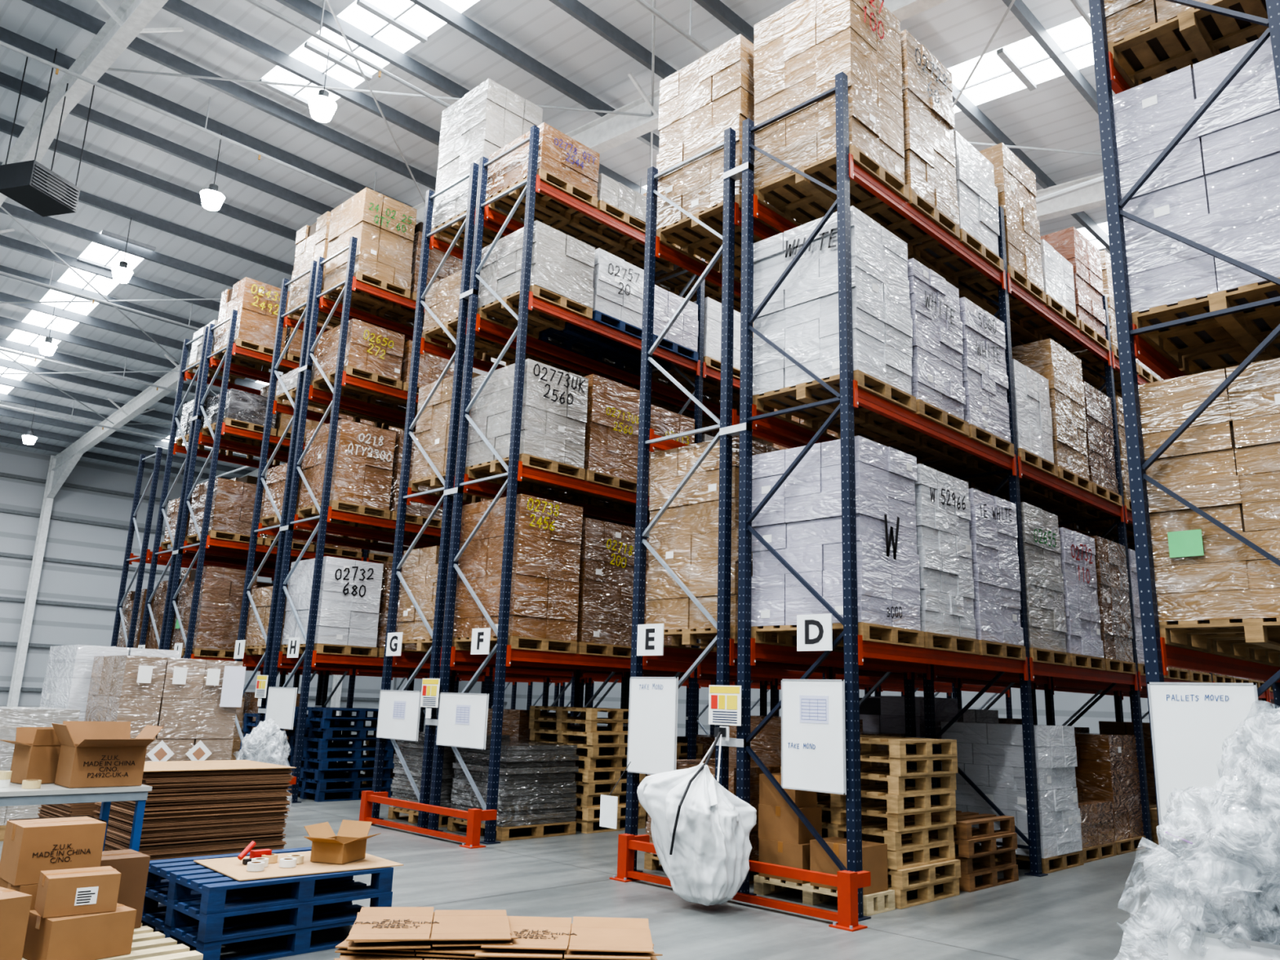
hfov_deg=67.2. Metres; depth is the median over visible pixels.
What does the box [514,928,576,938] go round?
print
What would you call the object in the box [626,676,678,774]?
whiteboard
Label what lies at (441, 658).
rack
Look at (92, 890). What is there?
cardboard box
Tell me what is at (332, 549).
pallet
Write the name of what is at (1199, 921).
heap
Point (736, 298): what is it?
pallet
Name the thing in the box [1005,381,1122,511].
pallet
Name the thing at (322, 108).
lamp
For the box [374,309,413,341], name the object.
pallet
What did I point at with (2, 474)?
rails
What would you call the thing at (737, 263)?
pallet
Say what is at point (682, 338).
pallet
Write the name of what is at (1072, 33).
skylight
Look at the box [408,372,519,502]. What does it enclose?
pallet
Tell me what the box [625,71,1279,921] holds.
rack
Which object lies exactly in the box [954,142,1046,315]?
pallet
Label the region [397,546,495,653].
pallet
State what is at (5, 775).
rolls
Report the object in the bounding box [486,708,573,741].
wooden pallet
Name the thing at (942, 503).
pallet
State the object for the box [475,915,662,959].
cartons
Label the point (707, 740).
wooden pallet
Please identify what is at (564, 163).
pallet
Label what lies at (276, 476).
pallet
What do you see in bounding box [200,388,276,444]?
pallet
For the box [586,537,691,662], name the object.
pallet
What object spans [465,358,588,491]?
pallet
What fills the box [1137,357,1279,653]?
pallet
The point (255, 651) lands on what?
pallet
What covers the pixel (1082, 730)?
wooden pallet
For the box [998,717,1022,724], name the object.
wooden pallet
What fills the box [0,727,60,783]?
open cardboard box
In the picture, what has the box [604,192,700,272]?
pallet
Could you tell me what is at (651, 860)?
wooden pallet
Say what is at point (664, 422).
pallet
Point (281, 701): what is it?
whiteboard
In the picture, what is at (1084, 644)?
pallet
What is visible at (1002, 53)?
trim
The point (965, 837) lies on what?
wooden pallets
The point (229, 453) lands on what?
pallet
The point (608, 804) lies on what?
clipboard
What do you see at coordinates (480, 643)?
letter sign
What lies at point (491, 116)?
pallet
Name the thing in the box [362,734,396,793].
wooden pallets
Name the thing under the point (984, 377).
pallet
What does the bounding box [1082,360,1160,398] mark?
pallet
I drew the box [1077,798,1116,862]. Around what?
wooden pallet
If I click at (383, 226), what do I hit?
pallet
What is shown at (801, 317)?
pallet
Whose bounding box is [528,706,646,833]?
wooden pallets
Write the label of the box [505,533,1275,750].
wall
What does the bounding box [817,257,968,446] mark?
pallet
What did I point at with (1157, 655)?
rack
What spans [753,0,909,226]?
pallet
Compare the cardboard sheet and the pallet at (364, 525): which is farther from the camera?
the pallet at (364, 525)
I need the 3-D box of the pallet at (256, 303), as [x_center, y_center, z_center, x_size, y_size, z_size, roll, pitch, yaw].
[-7.910,-3.155,19.644,1.202,1.448,1.000,-11,-18,44]
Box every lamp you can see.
[22,403,37,444]
[38,300,57,355]
[111,217,133,283]
[200,133,225,210]
[307,48,337,122]
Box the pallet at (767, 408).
[736,404,773,413]
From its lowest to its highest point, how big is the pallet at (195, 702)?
1.858 m
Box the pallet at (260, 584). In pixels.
[224,582,273,657]
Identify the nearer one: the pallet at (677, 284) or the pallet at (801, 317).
the pallet at (801, 317)
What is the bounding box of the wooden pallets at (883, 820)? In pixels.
[780,734,960,909]
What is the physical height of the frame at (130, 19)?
12.195 m
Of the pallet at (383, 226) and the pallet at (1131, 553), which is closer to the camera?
the pallet at (1131, 553)
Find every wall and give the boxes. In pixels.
[0,445,506,725]
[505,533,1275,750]
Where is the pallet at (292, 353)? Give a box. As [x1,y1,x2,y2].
[262,314,332,376]
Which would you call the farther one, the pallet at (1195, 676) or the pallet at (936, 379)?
the pallet at (1195, 676)
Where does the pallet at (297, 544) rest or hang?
on the rack at (180, 546)
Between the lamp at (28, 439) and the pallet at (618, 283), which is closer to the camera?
the pallet at (618, 283)
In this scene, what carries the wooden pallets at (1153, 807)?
on the floor
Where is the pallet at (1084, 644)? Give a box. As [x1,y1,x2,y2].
[1037,527,1105,670]
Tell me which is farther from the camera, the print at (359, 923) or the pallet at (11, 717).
the pallet at (11, 717)
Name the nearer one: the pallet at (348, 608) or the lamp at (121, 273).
the pallet at (348, 608)
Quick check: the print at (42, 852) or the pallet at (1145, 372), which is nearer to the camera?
the print at (42, 852)
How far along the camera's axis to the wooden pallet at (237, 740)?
17.82 m
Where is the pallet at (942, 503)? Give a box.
[832,463,979,654]
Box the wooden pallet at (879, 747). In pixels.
[862,731,907,802]
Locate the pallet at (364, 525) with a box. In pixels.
[317,524,395,542]
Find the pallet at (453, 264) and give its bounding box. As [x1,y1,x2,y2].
[376,222,462,331]
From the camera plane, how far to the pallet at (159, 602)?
19.06 m
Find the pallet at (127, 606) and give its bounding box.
[116,588,155,648]
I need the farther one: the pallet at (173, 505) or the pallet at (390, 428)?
the pallet at (390, 428)
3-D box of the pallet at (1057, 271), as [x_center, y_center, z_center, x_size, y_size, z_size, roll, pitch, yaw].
[4.955,-2.412,12.678,1.200,0.898,1.000,-11,-18,44]
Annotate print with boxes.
[32,843,90,862]
[83,755,134,777]
[355,919,439,928]
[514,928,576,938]
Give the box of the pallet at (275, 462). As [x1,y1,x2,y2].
[273,459,287,466]
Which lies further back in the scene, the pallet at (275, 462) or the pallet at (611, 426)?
the pallet at (275, 462)
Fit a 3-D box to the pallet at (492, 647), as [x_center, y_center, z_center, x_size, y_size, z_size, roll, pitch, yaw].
[-1.721,1.771,13.577,1.200,1.444,1.000,-11,-18,44]
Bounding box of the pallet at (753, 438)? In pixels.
[737,435,773,447]
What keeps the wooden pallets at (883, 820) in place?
on the floor
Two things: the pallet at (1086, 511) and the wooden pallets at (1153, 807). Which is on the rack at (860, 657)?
the pallet at (1086, 511)
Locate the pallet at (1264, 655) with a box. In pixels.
[1245,647,1279,666]
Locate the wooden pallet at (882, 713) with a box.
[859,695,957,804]
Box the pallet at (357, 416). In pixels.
[330,396,406,428]
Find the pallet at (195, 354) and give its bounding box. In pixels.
[186,320,254,383]
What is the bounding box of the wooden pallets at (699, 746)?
[593,739,702,826]
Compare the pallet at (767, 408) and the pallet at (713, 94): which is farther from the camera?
the pallet at (767, 408)
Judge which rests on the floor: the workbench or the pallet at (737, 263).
the workbench
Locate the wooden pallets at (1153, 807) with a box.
[1148,802,1186,845]
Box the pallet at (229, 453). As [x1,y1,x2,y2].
[226,440,288,464]
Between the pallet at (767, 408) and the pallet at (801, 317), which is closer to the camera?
the pallet at (801, 317)
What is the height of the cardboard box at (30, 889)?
0.320 m
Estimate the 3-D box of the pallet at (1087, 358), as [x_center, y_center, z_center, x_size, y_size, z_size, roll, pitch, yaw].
[6.537,-2.344,14.300,1.200,1.598,1.000,-11,-18,44]
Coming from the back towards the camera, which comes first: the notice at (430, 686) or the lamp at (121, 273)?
the lamp at (121, 273)
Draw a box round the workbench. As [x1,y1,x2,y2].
[0,782,152,852]
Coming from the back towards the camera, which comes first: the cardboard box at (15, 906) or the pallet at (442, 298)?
the pallet at (442, 298)
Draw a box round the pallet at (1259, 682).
[1248,679,1264,688]
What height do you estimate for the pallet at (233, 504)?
1.148 m
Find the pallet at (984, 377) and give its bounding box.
[880,297,1014,465]
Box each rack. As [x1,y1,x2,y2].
[111,447,516,709]
[138,309,594,772]
[234,236,781,803]
[371,124,1012,844]
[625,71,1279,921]
[1088,0,1279,898]
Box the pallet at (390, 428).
[373,422,415,433]
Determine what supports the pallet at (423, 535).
on the rack at (273, 658)
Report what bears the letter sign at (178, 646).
attached to the rack at (180, 546)
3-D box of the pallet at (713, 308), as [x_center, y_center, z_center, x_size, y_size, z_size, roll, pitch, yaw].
[0.925,-2.067,15.151,1.200,1.098,1.000,-11,-18,44]
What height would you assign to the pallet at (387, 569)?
1.498 m
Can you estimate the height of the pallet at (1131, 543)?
1.312 m
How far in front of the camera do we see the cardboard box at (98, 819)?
6.80 m
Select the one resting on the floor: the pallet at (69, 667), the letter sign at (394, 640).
the pallet at (69, 667)
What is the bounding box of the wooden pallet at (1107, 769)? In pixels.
[1074,732,1146,854]
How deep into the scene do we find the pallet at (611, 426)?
12.73 m
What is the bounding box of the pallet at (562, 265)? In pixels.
[476,220,595,338]
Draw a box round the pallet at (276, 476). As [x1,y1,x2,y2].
[259,460,346,533]
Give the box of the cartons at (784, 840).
[753,773,895,915]
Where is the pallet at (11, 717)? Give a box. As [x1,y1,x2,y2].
[0,706,79,840]
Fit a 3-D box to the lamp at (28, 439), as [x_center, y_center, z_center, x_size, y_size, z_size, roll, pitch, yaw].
[-20.666,-1.927,32.725,0.440,1.441,0.440,-11,-18,44]
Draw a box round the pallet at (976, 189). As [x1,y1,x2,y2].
[907,130,1004,285]
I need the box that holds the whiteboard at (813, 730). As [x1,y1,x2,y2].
[781,679,846,795]
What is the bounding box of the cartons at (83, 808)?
[37,802,99,817]
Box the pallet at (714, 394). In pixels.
[702,322,753,409]
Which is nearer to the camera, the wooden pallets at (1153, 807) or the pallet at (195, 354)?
the wooden pallets at (1153, 807)
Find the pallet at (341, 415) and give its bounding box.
[302,412,373,453]
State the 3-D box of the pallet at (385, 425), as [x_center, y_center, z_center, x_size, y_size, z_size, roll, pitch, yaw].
[-4.147,-1.471,18.443,1.200,1.091,1.000,-11,-18,44]
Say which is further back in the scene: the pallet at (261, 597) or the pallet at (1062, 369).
the pallet at (261, 597)
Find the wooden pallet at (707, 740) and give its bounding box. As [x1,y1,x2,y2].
[676,734,715,759]
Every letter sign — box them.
[137,644,145,648]
[173,643,182,657]
[233,640,245,658]
[286,637,300,657]
[386,631,403,656]
[470,627,490,654]
[636,623,664,655]
[796,613,832,651]
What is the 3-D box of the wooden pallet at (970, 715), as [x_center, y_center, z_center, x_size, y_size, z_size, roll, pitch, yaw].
[3.943,3.767,12.405,1.100,1.598,1.000,-11,-18,44]
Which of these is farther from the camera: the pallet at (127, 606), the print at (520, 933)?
the pallet at (127, 606)
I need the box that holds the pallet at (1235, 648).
[1208,632,1264,660]
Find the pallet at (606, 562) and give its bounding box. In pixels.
[520,517,635,657]
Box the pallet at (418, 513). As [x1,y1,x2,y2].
[355,430,443,535]
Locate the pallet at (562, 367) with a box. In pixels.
[560,350,635,377]
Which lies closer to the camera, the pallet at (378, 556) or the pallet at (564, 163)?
the pallet at (564, 163)
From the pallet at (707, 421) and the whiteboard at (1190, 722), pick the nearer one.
the whiteboard at (1190, 722)
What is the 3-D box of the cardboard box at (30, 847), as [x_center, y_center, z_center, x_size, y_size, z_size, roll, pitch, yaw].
[-3.373,2.120,5.529,0.363,0.300,0.422,-11,-18,44]
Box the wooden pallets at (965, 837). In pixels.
[901,810,1018,892]
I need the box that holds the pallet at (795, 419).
[773,408,837,449]
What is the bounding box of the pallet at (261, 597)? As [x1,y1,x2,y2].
[244,585,333,656]
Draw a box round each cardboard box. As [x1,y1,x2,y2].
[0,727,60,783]
[0,816,106,885]
[0,877,38,910]
[0,886,31,959]
[8,815,106,822]
[22,902,137,959]
[34,866,121,918]
[51,720,163,787]
[100,848,150,928]
[303,819,381,864]
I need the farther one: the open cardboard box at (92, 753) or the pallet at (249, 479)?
the pallet at (249, 479)
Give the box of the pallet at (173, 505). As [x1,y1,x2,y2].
[160,494,208,555]
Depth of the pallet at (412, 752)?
12.11 m
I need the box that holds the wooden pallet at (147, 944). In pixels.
[22,923,203,959]
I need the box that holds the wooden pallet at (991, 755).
[941,721,1084,873]
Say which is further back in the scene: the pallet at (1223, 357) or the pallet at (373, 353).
the pallet at (373, 353)
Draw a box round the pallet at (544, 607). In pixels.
[452,493,582,653]
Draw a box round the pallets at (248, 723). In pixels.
[238,713,341,791]
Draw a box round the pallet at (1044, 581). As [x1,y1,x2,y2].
[986,502,1071,666]
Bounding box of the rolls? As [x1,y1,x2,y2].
[0,770,41,788]
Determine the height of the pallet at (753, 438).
1.802 m
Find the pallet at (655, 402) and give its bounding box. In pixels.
[650,377,679,405]
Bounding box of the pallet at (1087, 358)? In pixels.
[1071,249,1139,382]
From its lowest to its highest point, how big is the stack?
0.890 m
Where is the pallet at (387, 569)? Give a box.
[359,561,419,657]
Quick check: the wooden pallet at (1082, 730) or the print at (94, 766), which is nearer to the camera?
the print at (94, 766)
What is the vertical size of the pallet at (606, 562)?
1.698 m
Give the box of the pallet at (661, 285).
[660,284,685,297]
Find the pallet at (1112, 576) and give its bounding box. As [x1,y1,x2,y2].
[1075,535,1136,674]
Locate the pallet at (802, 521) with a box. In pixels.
[751,435,924,648]
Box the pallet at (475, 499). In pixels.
[471,481,577,503]
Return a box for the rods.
[0,0,1102,424]
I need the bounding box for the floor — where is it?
[0,725,1242,959]
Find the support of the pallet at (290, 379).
on the rack at (273, 658)
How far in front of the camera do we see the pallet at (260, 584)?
19.82 m
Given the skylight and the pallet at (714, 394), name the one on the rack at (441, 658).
the pallet at (714, 394)
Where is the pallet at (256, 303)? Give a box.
[211,276,289,370]
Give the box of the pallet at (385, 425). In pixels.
[381,422,415,432]
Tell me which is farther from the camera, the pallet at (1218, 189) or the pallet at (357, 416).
the pallet at (357, 416)
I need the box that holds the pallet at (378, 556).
[351,538,409,562]
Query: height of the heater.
2.520 m
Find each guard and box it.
[288,776,296,784]
[359,790,497,848]
[609,833,871,931]
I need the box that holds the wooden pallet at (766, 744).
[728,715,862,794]
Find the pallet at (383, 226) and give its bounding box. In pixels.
[321,187,417,315]
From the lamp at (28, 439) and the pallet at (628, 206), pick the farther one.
the lamp at (28, 439)
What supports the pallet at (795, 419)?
on the rack at (860, 657)
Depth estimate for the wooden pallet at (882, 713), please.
11.42 m
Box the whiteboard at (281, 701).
[264,686,297,729]
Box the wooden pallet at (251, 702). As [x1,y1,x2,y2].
[238,692,300,750]
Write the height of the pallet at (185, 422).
0.898 m
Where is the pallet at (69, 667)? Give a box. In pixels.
[39,644,179,720]
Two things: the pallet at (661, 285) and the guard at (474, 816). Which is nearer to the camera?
the guard at (474, 816)
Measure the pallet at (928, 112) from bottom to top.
1.998 m
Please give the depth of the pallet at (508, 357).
14.43 m
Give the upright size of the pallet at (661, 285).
1.458 m
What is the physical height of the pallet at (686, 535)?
1.978 m
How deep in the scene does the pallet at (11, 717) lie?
9.80 m
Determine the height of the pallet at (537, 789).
1.018 m
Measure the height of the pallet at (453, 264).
1.498 m
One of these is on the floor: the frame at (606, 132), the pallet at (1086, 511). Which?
the frame at (606, 132)
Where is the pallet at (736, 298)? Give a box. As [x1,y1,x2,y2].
[704,293,740,312]
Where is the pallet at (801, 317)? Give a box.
[752,205,916,432]
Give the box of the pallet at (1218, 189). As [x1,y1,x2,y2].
[1112,35,1279,368]
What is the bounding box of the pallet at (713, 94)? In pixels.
[656,34,795,271]
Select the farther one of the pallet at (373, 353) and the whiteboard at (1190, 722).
the pallet at (373, 353)
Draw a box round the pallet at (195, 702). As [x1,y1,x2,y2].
[84,655,245,761]
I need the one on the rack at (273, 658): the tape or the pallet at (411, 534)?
the pallet at (411, 534)
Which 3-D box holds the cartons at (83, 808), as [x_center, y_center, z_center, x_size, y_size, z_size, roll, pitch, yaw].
[-4.968,3.127,8.693,0.900,0.596,0.650,-11,-18,44]
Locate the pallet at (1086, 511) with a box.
[1041,395,1132,528]
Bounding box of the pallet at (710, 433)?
[646,430,717,537]
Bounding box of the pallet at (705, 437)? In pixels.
[647,434,715,518]
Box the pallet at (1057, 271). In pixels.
[996,239,1079,340]
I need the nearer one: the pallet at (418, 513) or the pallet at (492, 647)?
the pallet at (492, 647)
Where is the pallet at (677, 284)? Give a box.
[654,259,740,302]
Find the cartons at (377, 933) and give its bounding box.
[333,906,517,959]
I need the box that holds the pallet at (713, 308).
[651,297,740,394]
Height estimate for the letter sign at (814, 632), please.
0.300 m
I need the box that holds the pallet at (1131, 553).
[1091,548,1166,678]
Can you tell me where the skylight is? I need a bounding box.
[0,0,1108,444]
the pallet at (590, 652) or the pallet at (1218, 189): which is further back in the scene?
the pallet at (590, 652)
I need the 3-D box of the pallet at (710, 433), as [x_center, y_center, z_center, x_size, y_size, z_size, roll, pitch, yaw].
[0.669,0.089,16.378,1.200,1.794,1.000,-11,-18,44]
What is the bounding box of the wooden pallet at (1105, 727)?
[1098,720,1195,839]
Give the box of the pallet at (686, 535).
[645,435,796,651]
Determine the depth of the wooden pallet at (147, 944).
5.30 m
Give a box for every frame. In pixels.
[0,0,183,233]
[6,0,947,706]
[239,155,1106,478]
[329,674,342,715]
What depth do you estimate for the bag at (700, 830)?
7.44 m
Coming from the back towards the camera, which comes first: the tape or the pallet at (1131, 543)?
the pallet at (1131, 543)
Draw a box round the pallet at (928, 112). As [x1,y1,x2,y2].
[860,29,959,255]
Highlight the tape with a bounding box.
[237,840,303,871]
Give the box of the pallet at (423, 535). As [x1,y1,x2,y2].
[370,533,450,549]
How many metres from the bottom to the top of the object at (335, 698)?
12.195 m
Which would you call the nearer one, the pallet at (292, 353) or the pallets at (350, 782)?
the pallets at (350, 782)
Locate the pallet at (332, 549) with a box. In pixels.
[290,531,362,559]
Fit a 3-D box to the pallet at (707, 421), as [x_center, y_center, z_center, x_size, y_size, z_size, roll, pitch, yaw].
[1.474,-1.568,17.536,1.200,1.234,1.000,-11,-18,44]
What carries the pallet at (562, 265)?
on the rack at (441, 658)
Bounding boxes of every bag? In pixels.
[232,718,292,815]
[636,727,756,906]
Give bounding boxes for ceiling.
[0,0,1115,481]
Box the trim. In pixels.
[0,0,1097,449]
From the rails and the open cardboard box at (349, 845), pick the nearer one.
the open cardboard box at (349, 845)
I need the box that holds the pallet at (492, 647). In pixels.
[462,647,564,651]
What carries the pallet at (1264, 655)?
on the rack at (1157, 655)
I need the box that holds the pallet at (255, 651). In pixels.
[225,648,258,657]
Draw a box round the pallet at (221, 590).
[170,565,257,658]
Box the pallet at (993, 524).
[933,488,1026,660]
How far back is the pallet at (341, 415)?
20.33 m
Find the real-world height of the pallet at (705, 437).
1.127 m
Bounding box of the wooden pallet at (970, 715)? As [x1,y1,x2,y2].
[957,708,998,723]
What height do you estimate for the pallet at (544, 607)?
1.818 m
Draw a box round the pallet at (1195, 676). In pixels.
[1169,669,1211,682]
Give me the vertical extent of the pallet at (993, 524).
1.658 m
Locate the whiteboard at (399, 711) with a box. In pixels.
[376,689,421,741]
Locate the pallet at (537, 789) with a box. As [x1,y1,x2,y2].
[447,741,578,841]
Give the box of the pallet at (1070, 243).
[1011,226,1109,352]
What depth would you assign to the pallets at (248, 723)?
15.61 m
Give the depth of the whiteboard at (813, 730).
7.80 m
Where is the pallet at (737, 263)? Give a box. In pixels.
[718,220,802,284]
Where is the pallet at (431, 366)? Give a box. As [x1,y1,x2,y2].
[367,340,454,415]
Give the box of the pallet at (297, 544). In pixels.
[239,520,314,555]
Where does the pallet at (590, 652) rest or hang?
on the rack at (441, 658)
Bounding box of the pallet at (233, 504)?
[185,477,266,550]
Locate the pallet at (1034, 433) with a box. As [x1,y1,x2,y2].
[925,358,1057,488]
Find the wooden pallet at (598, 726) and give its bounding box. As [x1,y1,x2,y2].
[569,723,609,760]
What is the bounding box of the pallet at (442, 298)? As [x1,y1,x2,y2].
[421,264,528,359]
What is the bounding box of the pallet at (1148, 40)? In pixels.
[1103,0,1269,88]
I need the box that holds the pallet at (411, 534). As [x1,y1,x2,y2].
[409,496,488,540]
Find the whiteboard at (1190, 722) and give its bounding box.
[1146,682,1260,831]
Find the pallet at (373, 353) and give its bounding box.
[311,318,404,402]
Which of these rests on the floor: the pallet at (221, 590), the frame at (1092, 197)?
the frame at (1092, 197)
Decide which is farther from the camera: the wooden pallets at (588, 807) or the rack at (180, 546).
the rack at (180, 546)
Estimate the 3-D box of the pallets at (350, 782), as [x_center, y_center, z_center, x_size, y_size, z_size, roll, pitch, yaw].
[-4.565,4.181,14.784,1.052,1.312,1.247,-11,-18,44]
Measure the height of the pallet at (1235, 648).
1.440 m
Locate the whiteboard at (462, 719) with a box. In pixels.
[435,692,488,749]
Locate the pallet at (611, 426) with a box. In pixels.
[529,373,639,504]
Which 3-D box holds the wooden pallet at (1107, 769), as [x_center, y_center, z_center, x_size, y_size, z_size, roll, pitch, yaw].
[5.539,3.868,12.060,1.100,1.348,1.000,-11,-18,44]
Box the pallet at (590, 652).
[590,652,625,656]
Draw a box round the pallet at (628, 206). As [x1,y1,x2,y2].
[548,173,646,249]
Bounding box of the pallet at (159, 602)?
[146,578,217,656]
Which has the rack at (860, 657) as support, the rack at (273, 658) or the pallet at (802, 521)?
the pallet at (802, 521)
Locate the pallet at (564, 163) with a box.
[485,122,599,225]
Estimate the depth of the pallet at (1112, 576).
12.06 m
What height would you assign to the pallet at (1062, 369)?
1.748 m
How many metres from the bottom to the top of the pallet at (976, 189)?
1.348 m
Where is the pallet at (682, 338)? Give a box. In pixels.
[593,284,698,376]
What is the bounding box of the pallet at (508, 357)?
[481,329,584,368]
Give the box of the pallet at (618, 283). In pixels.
[537,248,644,359]
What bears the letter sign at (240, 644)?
attached to the rack at (273, 658)
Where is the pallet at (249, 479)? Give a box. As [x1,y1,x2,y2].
[212,475,266,561]
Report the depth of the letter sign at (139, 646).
18.85 m
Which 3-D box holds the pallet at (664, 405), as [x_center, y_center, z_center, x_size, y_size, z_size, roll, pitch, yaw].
[0.729,-1.709,16.793,1.207,1.126,1.009,-11,-18,44]
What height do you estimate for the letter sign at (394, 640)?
0.300 m
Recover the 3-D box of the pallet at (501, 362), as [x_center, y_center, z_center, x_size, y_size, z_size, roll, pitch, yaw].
[-3.206,-1.654,17.537,1.212,1.100,1.004,-11,-18,44]
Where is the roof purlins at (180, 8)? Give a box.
[0,0,1110,479]
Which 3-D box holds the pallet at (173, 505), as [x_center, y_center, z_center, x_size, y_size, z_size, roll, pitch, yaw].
[-8.981,0.934,19.651,1.200,0.998,1.000,-11,-18,44]
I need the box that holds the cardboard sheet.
[193,851,403,880]
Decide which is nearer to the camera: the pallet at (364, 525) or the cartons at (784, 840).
the cartons at (784, 840)
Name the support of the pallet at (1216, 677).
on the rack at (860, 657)
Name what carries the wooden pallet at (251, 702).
on the floor
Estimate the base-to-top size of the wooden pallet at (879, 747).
1.298 m
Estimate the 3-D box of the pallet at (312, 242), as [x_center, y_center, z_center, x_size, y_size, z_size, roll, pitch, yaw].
[-5.572,-3.721,17.413,1.200,1.698,1.000,-11,-18,44]
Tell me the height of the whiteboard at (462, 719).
0.610 m
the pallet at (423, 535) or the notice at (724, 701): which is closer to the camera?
the notice at (724, 701)
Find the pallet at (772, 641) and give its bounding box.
[713,640,777,652]
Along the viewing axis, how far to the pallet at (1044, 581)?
10.62 m
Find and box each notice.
[254,675,268,706]
[420,678,439,718]
[708,684,741,740]
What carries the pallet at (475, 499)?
on the rack at (441, 658)
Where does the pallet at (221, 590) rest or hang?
on the rack at (180, 546)
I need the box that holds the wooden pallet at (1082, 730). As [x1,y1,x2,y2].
[1074,726,1089,733]
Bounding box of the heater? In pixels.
[0,48,94,217]
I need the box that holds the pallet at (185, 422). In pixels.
[175,395,245,454]
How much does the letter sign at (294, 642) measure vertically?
0.300 m
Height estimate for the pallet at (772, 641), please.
1.412 m
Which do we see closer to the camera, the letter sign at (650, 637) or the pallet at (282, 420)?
the letter sign at (650, 637)
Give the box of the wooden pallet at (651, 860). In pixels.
[644,758,781,884]
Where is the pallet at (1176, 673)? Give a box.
[1123,631,1190,680]
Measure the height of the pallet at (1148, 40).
1.598 m
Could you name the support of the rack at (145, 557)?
on the floor
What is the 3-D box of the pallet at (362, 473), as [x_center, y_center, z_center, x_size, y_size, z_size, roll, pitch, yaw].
[-4.755,-0.088,15.620,1.209,1.448,1.000,-11,-18,44]
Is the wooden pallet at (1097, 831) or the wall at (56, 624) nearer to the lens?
the wooden pallet at (1097, 831)
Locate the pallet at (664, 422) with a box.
[587,404,694,515]
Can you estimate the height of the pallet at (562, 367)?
1.253 m
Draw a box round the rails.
[0,471,506,704]
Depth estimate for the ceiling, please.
17.91 m
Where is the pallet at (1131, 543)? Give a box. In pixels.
[1127,540,1134,550]
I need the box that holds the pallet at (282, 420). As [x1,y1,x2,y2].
[252,380,327,453]
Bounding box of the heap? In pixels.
[1113,700,1279,959]
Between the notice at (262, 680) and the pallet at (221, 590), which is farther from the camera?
the pallet at (221, 590)
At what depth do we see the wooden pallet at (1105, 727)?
13.57 m
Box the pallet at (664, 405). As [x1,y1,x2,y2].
[651,387,719,418]
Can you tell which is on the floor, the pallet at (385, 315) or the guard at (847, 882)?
the guard at (847, 882)
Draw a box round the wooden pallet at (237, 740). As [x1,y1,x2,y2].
[231,697,244,759]
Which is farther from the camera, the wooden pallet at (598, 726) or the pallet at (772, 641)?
the wooden pallet at (598, 726)
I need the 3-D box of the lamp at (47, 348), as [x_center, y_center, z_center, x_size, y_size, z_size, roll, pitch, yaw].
[-15.642,-4.070,25.566,0.440,1.519,0.440,-11,-18,44]
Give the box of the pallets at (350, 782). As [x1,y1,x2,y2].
[286,706,394,801]
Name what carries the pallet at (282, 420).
on the rack at (180, 546)
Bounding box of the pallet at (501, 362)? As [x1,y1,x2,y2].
[462,348,506,374]
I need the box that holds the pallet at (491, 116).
[431,78,542,253]
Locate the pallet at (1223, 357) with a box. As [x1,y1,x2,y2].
[1178,335,1279,375]
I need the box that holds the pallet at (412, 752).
[387,731,510,827]
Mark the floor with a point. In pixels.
(1071, 913)
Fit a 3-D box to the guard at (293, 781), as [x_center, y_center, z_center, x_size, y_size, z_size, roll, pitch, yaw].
[-5.820,4.504,14.290,2.400,0.380,0.370,-11,-18,44]
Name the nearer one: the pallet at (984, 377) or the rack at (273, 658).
the pallet at (984, 377)
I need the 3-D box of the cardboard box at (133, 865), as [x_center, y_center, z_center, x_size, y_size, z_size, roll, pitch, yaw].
[-3.195,2.466,5.793,0.340,0.400,0.302,-11,-18,44]
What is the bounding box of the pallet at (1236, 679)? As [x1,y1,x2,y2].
[1231,676,1250,683]
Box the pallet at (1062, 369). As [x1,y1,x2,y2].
[968,337,1092,500]
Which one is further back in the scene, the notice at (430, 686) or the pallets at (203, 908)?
the notice at (430, 686)
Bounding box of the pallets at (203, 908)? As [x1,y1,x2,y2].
[141,846,393,959]
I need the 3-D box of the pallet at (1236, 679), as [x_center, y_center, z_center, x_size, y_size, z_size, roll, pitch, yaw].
[9.453,2.753,16.310,1.202,1.482,1.000,-11,-18,44]
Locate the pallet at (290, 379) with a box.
[275,363,359,416]
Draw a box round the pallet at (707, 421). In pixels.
[689,414,719,432]
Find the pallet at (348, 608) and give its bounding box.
[280,555,383,657]
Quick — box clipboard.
[599,761,631,829]
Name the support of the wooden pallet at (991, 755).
on the floor
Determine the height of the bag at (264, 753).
1.240 m
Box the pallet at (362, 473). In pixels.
[295,418,395,526]
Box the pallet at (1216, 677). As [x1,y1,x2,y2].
[1212,673,1233,682]
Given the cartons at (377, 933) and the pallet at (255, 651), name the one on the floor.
the cartons at (377, 933)
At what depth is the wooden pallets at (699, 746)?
12.98 m
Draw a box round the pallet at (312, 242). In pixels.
[285,211,368,330]
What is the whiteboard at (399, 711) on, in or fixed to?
attached to the rack at (441, 658)
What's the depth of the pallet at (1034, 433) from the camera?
11.15 m
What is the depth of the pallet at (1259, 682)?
16.46 m

